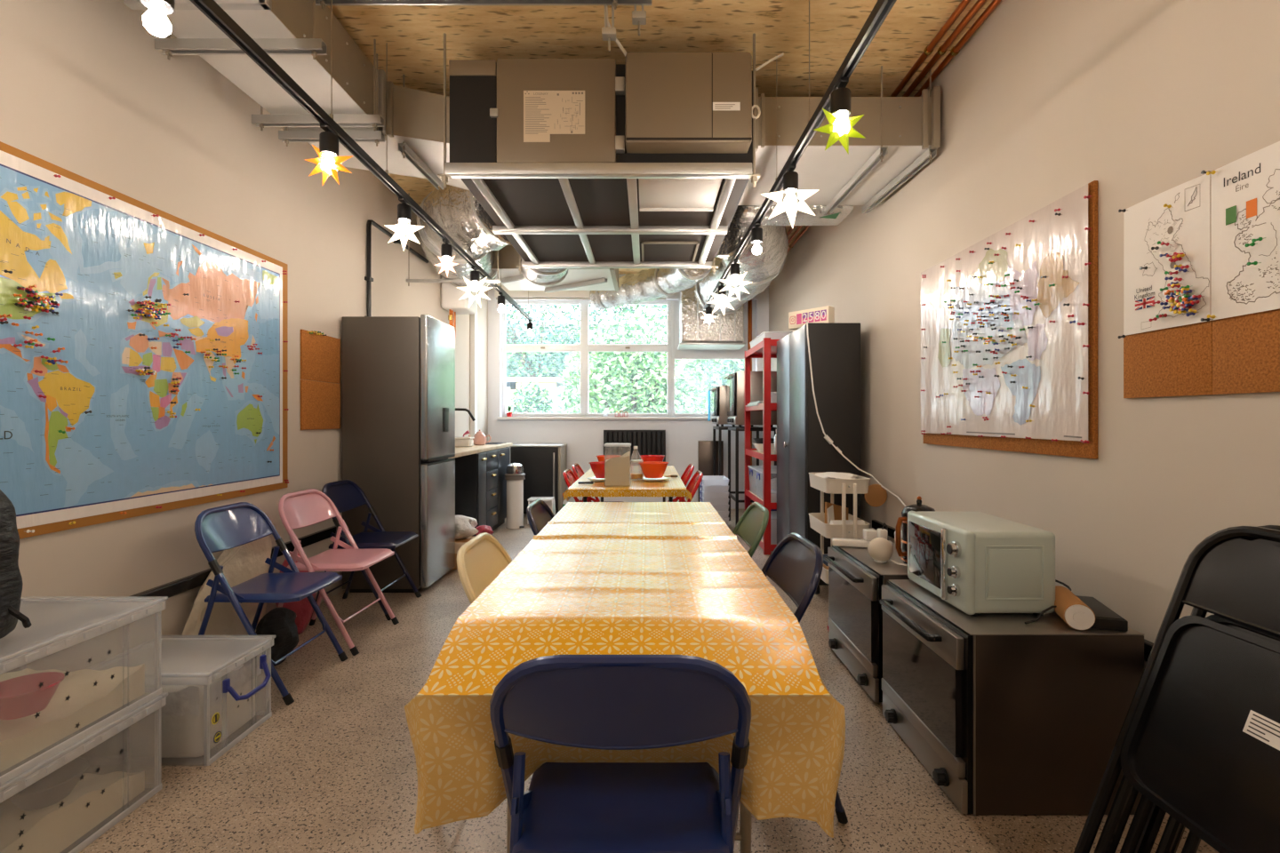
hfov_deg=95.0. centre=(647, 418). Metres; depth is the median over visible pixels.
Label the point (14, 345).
pin
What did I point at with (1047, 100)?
wall
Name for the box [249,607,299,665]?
bag
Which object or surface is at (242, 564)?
sack
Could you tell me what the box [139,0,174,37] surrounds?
track spotlight
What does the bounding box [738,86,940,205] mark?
duct
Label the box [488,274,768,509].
wall
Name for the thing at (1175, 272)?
pin
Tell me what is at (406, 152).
rail
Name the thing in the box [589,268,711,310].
duct
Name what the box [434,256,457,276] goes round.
star lantern
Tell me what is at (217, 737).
print
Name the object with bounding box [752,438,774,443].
mixing bowl
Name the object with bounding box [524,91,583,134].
print
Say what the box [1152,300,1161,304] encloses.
pin
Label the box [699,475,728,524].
plastic tub
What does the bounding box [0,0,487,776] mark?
wall
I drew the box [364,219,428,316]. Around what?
conduit
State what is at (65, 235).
world map
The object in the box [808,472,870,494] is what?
tray
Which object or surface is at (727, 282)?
star lantern
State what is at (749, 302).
riser pipe
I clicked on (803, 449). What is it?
refrigerator
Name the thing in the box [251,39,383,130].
rail
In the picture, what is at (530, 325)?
track spotlight
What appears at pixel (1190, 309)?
pin
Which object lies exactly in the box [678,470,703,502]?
folding chair
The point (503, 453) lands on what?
base cabinet
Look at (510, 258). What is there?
duct
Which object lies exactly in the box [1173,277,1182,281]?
pin
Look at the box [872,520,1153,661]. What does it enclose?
trim
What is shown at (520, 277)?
rail
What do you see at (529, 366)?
leafy tree
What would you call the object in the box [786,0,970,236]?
copper pipe
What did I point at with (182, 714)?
contents
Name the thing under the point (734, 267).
track spotlight
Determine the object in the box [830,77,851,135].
track spotlight
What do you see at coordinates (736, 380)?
countertop oven
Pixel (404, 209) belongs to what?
track spotlight
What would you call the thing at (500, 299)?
track spotlight
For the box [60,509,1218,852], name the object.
floor
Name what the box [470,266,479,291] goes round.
track spotlight
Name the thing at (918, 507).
coffee pot
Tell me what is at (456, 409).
tap
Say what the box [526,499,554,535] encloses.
folding chair
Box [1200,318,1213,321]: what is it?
pin
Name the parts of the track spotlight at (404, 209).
bulb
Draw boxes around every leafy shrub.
[506,380,557,413]
[556,312,708,413]
[707,360,744,413]
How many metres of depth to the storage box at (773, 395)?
5.22 m
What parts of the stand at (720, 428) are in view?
leg, leg, leg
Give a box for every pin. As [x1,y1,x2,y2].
[1,269,12,273]
[11,344,22,347]
[1148,317,1158,321]
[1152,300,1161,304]
[1160,241,1171,246]
[1168,271,1178,275]
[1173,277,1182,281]
[1180,264,1191,269]
[1183,289,1193,293]
[1185,312,1196,316]
[1188,308,1198,312]
[1191,300,1199,304]
[1192,295,1204,298]
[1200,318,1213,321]
[1206,170,1216,175]
[1206,314,1215,319]
[1244,242,1256,247]
[1247,261,1261,265]
[1251,237,1265,242]
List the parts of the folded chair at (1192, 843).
leg, leg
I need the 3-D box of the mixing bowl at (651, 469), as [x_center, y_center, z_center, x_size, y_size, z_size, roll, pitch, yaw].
[0.048,0.378,4.280,0.224,0.112,0.224,0,0,0]
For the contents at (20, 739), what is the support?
in the storage box at (136, 609)
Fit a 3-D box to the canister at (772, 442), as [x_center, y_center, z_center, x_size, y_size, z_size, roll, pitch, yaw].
[1.160,0.271,5.470,0.128,0.122,0.126,0,0,0]
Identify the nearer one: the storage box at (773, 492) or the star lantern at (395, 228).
the star lantern at (395, 228)
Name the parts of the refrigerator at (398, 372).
fridge door, freezer door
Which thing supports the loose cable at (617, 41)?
hanging from the ceiling
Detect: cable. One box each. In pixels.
[606,5,627,55]
[755,53,783,71]
[805,321,906,506]
[1024,605,1056,624]
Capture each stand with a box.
[712,426,759,494]
[728,427,776,526]
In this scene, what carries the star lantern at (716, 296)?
hanging from the track at (882, 8)
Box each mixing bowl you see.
[0,672,64,720]
[8,757,89,810]
[588,461,605,478]
[595,455,620,461]
[638,461,669,478]
[639,455,664,462]
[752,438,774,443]
[753,442,762,452]
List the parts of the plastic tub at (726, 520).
plastic tub, plastic tub, plastic tub, plastic tub, plastic tub, plastic tub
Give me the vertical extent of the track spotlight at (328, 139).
0.188 m
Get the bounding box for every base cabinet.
[453,452,487,536]
[484,449,497,528]
[492,447,510,531]
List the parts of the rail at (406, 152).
threaded rod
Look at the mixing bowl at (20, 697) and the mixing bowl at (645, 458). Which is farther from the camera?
the mixing bowl at (645, 458)
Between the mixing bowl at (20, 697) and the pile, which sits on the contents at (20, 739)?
the mixing bowl at (20, 697)
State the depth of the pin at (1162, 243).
1.79 m
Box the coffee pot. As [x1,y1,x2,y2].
[895,496,935,564]
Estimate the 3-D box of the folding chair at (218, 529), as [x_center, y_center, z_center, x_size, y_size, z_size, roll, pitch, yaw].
[-1.744,0.803,2.690,0.514,0.810,0.475,0,0,0]
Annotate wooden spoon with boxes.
[664,474,678,477]
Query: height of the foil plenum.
0.750 m
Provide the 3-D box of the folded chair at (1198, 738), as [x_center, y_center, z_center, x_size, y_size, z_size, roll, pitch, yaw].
[1.112,0.715,1.129,0.392,0.970,0.480,0,0,0]
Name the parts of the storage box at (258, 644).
handle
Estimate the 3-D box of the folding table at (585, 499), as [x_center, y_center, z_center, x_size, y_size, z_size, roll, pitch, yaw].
[-0.130,0.831,4.740,0.760,0.738,1.760,0,0,0]
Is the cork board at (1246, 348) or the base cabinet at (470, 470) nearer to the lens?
the cork board at (1246, 348)
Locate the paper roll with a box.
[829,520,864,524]
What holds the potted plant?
on the trim at (499, 418)
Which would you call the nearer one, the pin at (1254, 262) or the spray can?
the pin at (1254, 262)
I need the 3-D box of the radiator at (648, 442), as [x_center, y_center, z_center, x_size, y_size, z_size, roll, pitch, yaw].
[-0.165,0.460,7.750,0.820,0.620,0.100,0,0,0]
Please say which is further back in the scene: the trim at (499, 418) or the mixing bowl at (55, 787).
the trim at (499, 418)
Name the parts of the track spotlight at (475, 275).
bulb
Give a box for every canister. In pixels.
[603,443,631,485]
[770,440,774,454]
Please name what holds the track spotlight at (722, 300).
attached to the track at (882, 8)
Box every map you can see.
[0,141,287,538]
[920,180,1097,458]
[1123,174,1210,335]
[1210,141,1279,320]
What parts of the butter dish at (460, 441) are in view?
lid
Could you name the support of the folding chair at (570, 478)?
on the floor
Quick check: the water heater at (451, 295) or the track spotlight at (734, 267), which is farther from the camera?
the water heater at (451, 295)
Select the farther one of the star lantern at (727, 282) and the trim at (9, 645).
the star lantern at (727, 282)
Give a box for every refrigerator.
[341,314,455,592]
[776,322,860,585]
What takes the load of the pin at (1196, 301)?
attached to the map at (1186, 225)
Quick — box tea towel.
[707,390,710,421]
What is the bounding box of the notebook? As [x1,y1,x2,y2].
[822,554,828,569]
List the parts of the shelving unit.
post, shelf, shelf, post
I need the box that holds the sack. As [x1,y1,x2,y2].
[178,535,271,655]
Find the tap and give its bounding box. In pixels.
[455,408,475,421]
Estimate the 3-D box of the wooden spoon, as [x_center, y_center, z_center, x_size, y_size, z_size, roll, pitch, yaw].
[0.181,0.442,4.498,0.110,0.017,0.032,0,0,-9]
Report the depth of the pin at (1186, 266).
1.72 m
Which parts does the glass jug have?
lid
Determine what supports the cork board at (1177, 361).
attached to the wall at (1047, 100)
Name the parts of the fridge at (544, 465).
handle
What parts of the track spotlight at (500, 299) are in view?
bulb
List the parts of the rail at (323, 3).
threaded rod, threaded rod, bracket, plate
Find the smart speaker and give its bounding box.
[867,537,907,566]
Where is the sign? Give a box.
[788,305,834,329]
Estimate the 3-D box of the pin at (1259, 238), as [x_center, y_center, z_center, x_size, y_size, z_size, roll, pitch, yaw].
[1.584,-0.463,1.518,0.029,0.014,0.011,0,0,9]
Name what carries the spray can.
on the shelving unit
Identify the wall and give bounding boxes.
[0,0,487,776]
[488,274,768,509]
[506,324,726,413]
[768,0,1279,668]
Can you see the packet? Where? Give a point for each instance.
(481, 529)
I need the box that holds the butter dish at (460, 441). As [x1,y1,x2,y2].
[455,436,474,447]
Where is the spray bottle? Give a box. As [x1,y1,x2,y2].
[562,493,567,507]
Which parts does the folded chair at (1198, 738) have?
leg, leg, frame, seat, backrest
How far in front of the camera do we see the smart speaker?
2.62 m
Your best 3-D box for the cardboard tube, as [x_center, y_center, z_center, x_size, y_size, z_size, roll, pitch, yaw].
[1.357,0.607,1.885,0.082,0.082,0.214,0,0,21]
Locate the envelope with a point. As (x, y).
(832, 511)
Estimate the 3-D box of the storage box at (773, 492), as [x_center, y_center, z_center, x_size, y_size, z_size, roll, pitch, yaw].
[1.250,0.705,5.285,0.350,0.104,0.180,0,0,0]
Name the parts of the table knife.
handle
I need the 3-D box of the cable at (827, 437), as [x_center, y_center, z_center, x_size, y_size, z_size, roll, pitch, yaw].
[1.504,0.241,3.751,0.380,1.879,1.136,0,0,-21]
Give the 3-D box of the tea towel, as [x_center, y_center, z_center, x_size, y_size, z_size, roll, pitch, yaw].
[0.784,-0.163,7.430,0.019,0.384,0.222,0,0,0]
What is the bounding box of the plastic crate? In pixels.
[761,511,776,543]
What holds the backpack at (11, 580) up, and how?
on the storage box at (136, 609)
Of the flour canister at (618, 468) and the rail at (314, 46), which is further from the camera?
the flour canister at (618, 468)
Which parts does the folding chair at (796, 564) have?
backrest, frame, leg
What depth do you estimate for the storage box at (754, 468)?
5.97 m
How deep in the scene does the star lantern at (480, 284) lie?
4.67 m
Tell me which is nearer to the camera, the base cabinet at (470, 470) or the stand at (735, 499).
the base cabinet at (470, 470)
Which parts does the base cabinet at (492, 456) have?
drawer, drawer, drawer, drawer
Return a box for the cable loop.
[752,104,760,119]
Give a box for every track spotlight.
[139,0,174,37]
[319,123,338,174]
[397,197,411,234]
[440,239,452,268]
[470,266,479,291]
[497,292,504,312]
[527,320,533,335]
[705,304,711,322]
[718,281,726,303]
[730,259,739,285]
[751,222,762,255]
[783,164,798,207]
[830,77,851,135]
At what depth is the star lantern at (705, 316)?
6.20 m
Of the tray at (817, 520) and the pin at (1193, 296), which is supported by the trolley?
the tray at (817, 520)
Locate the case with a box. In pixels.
[1076,595,1127,631]
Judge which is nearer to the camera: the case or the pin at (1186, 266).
the pin at (1186, 266)
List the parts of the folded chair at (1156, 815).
leg, leg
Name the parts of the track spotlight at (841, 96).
bulb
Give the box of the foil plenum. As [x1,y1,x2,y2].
[677,287,745,350]
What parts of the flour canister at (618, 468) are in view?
lid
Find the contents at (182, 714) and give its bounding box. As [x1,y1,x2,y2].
[93,649,262,758]
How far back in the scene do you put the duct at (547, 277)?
5.24 m
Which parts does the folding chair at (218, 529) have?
leg, backrest, frame, leg, leg, seat, leg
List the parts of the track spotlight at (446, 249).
bulb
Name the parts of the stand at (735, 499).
leg, leg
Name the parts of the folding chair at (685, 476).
backrest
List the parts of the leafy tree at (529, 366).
stem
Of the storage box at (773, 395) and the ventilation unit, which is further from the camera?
the storage box at (773, 395)
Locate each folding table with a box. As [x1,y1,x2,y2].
[506,799,751,852]
[583,496,672,502]
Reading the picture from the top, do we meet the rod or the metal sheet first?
the rod
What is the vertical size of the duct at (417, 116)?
0.370 m
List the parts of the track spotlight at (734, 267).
bulb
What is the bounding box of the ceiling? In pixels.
[327,0,992,274]
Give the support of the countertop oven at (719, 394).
on the stand at (720, 428)
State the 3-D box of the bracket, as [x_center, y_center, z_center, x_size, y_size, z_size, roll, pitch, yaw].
[-0.165,-1.695,2.555,0.060,0.190,0.050,0,0,0]
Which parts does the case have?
plate, casing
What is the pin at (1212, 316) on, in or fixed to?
attached to the map at (1245, 191)
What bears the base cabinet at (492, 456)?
on the floor
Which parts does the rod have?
threaded rod, threaded rod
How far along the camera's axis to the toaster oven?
1.90 m
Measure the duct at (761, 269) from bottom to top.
0.680 m
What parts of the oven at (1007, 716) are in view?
knob, handle, door, frame, knob, trim, cable coil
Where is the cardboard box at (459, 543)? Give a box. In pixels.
[451,536,474,569]
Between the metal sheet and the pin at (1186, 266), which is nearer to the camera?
the pin at (1186, 266)
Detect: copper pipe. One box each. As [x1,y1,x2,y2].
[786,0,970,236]
[787,0,1001,252]
[788,0,986,244]
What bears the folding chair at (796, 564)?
on the floor
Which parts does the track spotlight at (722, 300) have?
bulb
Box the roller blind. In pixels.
[494,282,667,299]
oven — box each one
[709,385,753,426]
[723,371,776,427]
[824,522,909,703]
[879,579,1144,815]
[907,511,1055,616]
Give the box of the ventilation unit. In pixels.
[437,33,760,273]
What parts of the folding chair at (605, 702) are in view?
leg, leg, seat, backrest, leg, leg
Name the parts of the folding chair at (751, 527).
backrest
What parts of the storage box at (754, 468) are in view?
lid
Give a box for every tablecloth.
[404,502,845,838]
[563,465,691,501]
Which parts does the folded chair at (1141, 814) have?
leg, leg, frame, seat, backrest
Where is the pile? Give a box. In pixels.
[815,472,857,479]
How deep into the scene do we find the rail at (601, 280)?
6.22 m
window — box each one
[502,300,671,416]
[671,300,755,416]
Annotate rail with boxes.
[154,0,327,59]
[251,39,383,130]
[278,53,384,146]
[315,0,651,35]
[398,74,443,190]
[501,274,525,283]
[544,278,607,293]
[824,65,887,215]
[861,69,936,213]
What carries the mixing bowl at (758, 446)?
on the shelving unit
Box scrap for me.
[820,212,839,218]
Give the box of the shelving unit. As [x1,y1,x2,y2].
[744,337,779,554]
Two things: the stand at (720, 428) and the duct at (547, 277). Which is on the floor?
the stand at (720, 428)
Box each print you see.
[212,713,219,723]
[214,732,221,742]
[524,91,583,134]
[714,104,735,106]
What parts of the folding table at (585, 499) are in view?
leg, leg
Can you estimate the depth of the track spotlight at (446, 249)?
3.94 m
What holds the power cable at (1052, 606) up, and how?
on the oven at (1007, 716)
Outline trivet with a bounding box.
[864,484,887,506]
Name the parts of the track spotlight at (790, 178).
bulb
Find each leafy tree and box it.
[506,304,647,390]
[611,304,744,391]
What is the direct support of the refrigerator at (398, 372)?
on the floor
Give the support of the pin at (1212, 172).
attached to the map at (1245, 191)
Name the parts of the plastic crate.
lid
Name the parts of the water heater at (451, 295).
casing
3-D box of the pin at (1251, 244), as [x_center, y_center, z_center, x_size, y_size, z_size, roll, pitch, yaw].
[1.583,-0.455,1.536,0.029,0.013,0.011,0,0,3]
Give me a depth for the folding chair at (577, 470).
5.27 m
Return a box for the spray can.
[774,429,776,454]
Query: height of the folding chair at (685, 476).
0.810 m
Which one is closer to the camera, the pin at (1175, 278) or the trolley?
the pin at (1175, 278)
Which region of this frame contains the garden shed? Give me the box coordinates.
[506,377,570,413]
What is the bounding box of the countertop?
[448,442,512,458]
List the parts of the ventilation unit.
threaded rod, black panel, threaded rod, casing, access panel, gap panel, casing, threaded rod, threaded rod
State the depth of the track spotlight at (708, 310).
6.17 m
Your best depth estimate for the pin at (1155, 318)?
1.83 m
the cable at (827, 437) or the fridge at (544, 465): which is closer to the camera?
the cable at (827, 437)
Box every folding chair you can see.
[192,502,347,705]
[277,488,399,655]
[311,480,421,620]
[456,532,511,603]
[489,655,751,852]
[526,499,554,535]
[562,468,590,502]
[571,463,623,502]
[667,464,694,502]
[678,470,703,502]
[732,502,768,558]
[761,532,847,824]
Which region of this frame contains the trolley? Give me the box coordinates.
[808,472,870,594]
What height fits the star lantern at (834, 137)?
0.221 m
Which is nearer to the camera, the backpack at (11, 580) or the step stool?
the backpack at (11, 580)
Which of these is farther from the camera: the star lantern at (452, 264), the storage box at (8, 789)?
the star lantern at (452, 264)
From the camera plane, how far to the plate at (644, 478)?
4.28 m
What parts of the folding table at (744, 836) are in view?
leg, leg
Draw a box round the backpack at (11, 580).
[0,489,31,639]
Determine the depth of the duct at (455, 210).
4.39 m
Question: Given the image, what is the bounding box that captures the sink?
[485,442,506,444]
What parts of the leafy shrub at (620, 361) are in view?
stem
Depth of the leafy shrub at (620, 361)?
10.21 m
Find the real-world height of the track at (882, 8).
0.718 m
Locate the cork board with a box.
[300,329,340,430]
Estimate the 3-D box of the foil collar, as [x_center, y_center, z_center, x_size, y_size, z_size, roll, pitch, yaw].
[1.055,-1.605,4.255,0.790,0.330,0.330,0,0,0]
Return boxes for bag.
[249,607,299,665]
[275,552,316,634]
[455,515,478,540]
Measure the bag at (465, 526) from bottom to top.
0.192 m
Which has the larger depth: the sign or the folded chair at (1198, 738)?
the sign
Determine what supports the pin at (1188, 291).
attached to the map at (1186, 225)
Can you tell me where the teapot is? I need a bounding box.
[468,429,491,445]
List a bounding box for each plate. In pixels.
[587,477,605,480]
[637,477,670,480]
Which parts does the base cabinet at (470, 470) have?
door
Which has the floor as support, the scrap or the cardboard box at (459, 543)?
the cardboard box at (459, 543)
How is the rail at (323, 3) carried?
hanging from the ceiling
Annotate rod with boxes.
[406,192,501,286]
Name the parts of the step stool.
panel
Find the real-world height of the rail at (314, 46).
0.462 m
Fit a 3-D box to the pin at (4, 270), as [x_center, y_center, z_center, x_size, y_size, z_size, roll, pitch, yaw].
[-2.093,-0.480,1.917,0.029,0.013,0.011,0,0,-4]
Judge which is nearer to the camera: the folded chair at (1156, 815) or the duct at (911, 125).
the folded chair at (1156, 815)
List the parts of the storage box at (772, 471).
lid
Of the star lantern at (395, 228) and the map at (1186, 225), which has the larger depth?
the star lantern at (395, 228)
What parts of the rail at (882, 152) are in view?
threaded rod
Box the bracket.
[601,4,615,51]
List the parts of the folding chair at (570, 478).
backrest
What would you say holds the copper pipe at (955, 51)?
attached to the ceiling
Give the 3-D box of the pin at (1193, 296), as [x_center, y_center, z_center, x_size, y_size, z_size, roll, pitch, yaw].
[1.583,-0.350,1.685,0.030,0.011,0.011,2,0,10]
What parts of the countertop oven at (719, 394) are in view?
glass, door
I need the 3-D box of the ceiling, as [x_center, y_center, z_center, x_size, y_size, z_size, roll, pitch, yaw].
[-0.250,-2.020,2.850,4.340,0.200,10.500,0,0,0]
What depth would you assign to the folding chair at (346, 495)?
3.76 m
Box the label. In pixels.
[1247,713,1279,742]
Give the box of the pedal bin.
[504,463,525,528]
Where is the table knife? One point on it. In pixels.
(579, 483)
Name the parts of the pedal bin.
lid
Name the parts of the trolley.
post, post, post, post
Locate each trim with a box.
[0,526,336,657]
[470,291,477,436]
[497,416,712,419]
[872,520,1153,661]
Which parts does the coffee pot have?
handle, frame, lid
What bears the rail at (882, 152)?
hanging from the ceiling
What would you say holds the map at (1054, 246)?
attached to the wall at (1047, 100)
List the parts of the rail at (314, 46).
threaded rod, threaded rod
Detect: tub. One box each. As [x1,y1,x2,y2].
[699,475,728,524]
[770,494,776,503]
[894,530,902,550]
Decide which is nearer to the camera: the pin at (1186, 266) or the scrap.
the pin at (1186, 266)
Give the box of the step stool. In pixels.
[527,496,555,524]
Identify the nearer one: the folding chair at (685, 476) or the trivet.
the trivet
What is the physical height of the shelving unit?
1.910 m
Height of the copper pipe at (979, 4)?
0.044 m
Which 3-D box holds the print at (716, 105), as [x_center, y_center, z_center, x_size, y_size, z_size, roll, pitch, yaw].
[0.372,-1.494,2.807,0.095,0.021,0.001,0,0,0]
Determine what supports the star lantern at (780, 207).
hanging from the track at (882, 8)
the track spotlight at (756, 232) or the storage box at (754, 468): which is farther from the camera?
the storage box at (754, 468)
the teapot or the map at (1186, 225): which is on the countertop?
the teapot
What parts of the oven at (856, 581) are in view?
knob, handle, door, frame, power strip, knob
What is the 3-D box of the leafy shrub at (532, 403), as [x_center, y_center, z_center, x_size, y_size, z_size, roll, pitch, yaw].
[-2.045,0.294,10.395,0.975,1.837,1.059,0,0,0]
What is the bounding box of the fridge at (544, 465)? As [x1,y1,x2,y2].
[510,443,567,514]
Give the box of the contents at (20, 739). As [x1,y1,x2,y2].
[0,664,144,773]
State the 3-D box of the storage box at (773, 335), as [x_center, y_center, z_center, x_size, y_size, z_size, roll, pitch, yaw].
[1.240,-0.735,5.675,0.370,0.104,0.760,0,0,0]
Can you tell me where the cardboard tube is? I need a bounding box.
[1054,585,1095,630]
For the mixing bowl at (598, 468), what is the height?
0.112 m
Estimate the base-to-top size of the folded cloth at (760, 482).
0.192 m
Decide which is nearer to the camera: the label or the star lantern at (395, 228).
the label
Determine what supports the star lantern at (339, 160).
hanging from the track at (211, 9)
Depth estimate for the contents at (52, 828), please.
1.64 m
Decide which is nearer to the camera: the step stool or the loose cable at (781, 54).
the loose cable at (781, 54)
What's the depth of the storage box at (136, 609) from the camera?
1.78 m
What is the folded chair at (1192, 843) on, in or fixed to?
on the floor
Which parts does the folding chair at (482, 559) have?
backrest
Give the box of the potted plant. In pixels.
[506,404,511,416]
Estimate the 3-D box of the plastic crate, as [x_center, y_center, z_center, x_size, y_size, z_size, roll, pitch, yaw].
[1.240,1.010,5.455,0.370,0.234,0.420,0,0,0]
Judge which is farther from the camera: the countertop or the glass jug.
the countertop
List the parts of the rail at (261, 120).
threaded rod, threaded rod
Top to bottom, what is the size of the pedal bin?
0.710 m
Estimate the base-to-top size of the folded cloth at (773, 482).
0.192 m
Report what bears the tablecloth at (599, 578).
on the folding table at (744, 836)
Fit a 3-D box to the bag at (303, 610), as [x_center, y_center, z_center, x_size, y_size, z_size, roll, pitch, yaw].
[-1.951,0.970,3.270,0.187,0.461,0.197,0,0,0]
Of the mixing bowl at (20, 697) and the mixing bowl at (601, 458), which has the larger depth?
the mixing bowl at (601, 458)
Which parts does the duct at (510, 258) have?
plate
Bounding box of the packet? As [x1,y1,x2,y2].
[475,525,493,535]
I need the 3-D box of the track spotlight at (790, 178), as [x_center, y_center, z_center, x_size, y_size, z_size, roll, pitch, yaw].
[0.688,-1.109,2.815,0.072,0.188,0.090,0,0,0]
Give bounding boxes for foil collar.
[735,205,853,225]
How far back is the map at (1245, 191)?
1.57 m
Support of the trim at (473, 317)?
attached to the wall at (86, 91)
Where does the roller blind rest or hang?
attached to the wall at (584, 438)
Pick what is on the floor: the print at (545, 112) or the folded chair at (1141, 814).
the folded chair at (1141, 814)
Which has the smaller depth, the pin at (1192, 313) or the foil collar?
the pin at (1192, 313)
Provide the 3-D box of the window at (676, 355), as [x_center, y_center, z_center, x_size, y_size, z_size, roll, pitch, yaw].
[0.891,-0.806,7.920,1.138,1.568,0.060,0,0,0]
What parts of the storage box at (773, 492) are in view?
lid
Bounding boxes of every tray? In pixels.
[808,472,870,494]
[808,512,870,538]
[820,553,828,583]
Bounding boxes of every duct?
[123,0,385,134]
[307,80,469,190]
[416,184,511,289]
[490,244,618,291]
[521,257,567,287]
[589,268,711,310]
[694,213,788,314]
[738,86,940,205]
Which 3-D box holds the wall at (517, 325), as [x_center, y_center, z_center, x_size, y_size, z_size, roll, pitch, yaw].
[0.000,-0.900,18.700,18.000,4.200,0.200,0,0,0]
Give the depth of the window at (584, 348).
7.89 m
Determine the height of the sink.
0.008 m
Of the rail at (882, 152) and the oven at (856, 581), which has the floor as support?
the oven at (856, 581)
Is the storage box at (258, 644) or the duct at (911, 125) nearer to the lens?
the storage box at (258, 644)
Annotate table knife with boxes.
[577,481,605,484]
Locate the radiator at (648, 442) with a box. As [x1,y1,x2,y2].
[603,430,665,465]
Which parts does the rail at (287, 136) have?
threaded rod, threaded rod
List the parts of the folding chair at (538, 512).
backrest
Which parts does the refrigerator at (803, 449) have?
door, door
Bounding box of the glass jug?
[630,459,643,479]
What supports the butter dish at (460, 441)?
on the countertop
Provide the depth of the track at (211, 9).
2.39 m
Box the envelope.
[824,502,847,524]
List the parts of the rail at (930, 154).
threaded rod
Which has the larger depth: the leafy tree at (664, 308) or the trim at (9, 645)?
the leafy tree at (664, 308)
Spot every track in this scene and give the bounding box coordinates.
[189,0,532,321]
[703,0,896,311]
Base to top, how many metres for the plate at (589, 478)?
0.017 m
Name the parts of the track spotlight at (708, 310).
bulb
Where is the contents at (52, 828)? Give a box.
[0,770,144,852]
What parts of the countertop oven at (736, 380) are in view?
glass, door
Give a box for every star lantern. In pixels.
[305,144,351,185]
[384,218,423,250]
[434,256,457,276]
[456,276,492,307]
[701,312,716,325]
[707,291,735,315]
[719,272,751,299]
[760,190,817,227]
[813,108,865,154]
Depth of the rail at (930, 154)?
3.52 m
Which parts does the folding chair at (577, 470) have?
backrest, frame, seat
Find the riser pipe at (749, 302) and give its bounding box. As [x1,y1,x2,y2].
[747,299,751,504]
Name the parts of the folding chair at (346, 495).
leg, backrest, frame, leg, leg, seat, leg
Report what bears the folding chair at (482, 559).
on the floor
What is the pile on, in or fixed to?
in the trolley
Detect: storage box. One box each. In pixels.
[0,598,165,785]
[0,694,165,852]
[80,636,273,766]
[747,465,776,476]
[749,331,792,348]
[754,469,776,479]
[770,392,776,402]
[770,489,776,503]
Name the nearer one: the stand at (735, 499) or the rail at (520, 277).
the rail at (520, 277)
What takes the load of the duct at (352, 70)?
on the rail at (287, 136)
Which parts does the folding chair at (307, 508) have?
leg, backrest, frame, leg, leg, seat, leg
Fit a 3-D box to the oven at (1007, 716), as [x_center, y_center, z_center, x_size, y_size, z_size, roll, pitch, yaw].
[1.210,0.884,2.068,0.626,0.626,0.604,0,0,0]
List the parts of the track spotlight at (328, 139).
bulb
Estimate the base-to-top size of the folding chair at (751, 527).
0.810 m
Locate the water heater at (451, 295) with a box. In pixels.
[440,274,476,338]
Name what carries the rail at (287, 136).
hanging from the ceiling
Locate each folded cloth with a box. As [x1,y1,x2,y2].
[758,473,776,491]
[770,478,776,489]
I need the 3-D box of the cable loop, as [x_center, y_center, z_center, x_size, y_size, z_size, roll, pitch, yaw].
[0.530,-1.500,2.870,0.052,0.071,0.012,0,0,0]
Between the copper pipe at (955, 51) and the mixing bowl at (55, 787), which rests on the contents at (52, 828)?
the mixing bowl at (55, 787)
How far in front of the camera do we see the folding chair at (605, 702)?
1.04 m
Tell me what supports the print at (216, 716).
attached to the storage box at (258, 644)
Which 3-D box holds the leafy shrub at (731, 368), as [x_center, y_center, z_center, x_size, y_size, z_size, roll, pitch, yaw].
[2.357,-0.346,10.909,2.505,3.112,1.883,0,0,5]
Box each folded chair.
[1073,526,1279,852]
[1108,525,1279,852]
[1134,803,1181,852]
[1170,824,1201,852]
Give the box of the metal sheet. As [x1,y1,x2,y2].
[698,440,723,502]
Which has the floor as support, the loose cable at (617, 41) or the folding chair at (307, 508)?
the folding chair at (307, 508)
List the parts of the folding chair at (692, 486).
backrest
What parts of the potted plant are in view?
pot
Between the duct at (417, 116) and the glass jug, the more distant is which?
the glass jug
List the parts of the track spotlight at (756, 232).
bulb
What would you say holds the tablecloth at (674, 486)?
on the folding table at (585, 499)
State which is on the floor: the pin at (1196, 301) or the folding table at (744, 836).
the folding table at (744, 836)

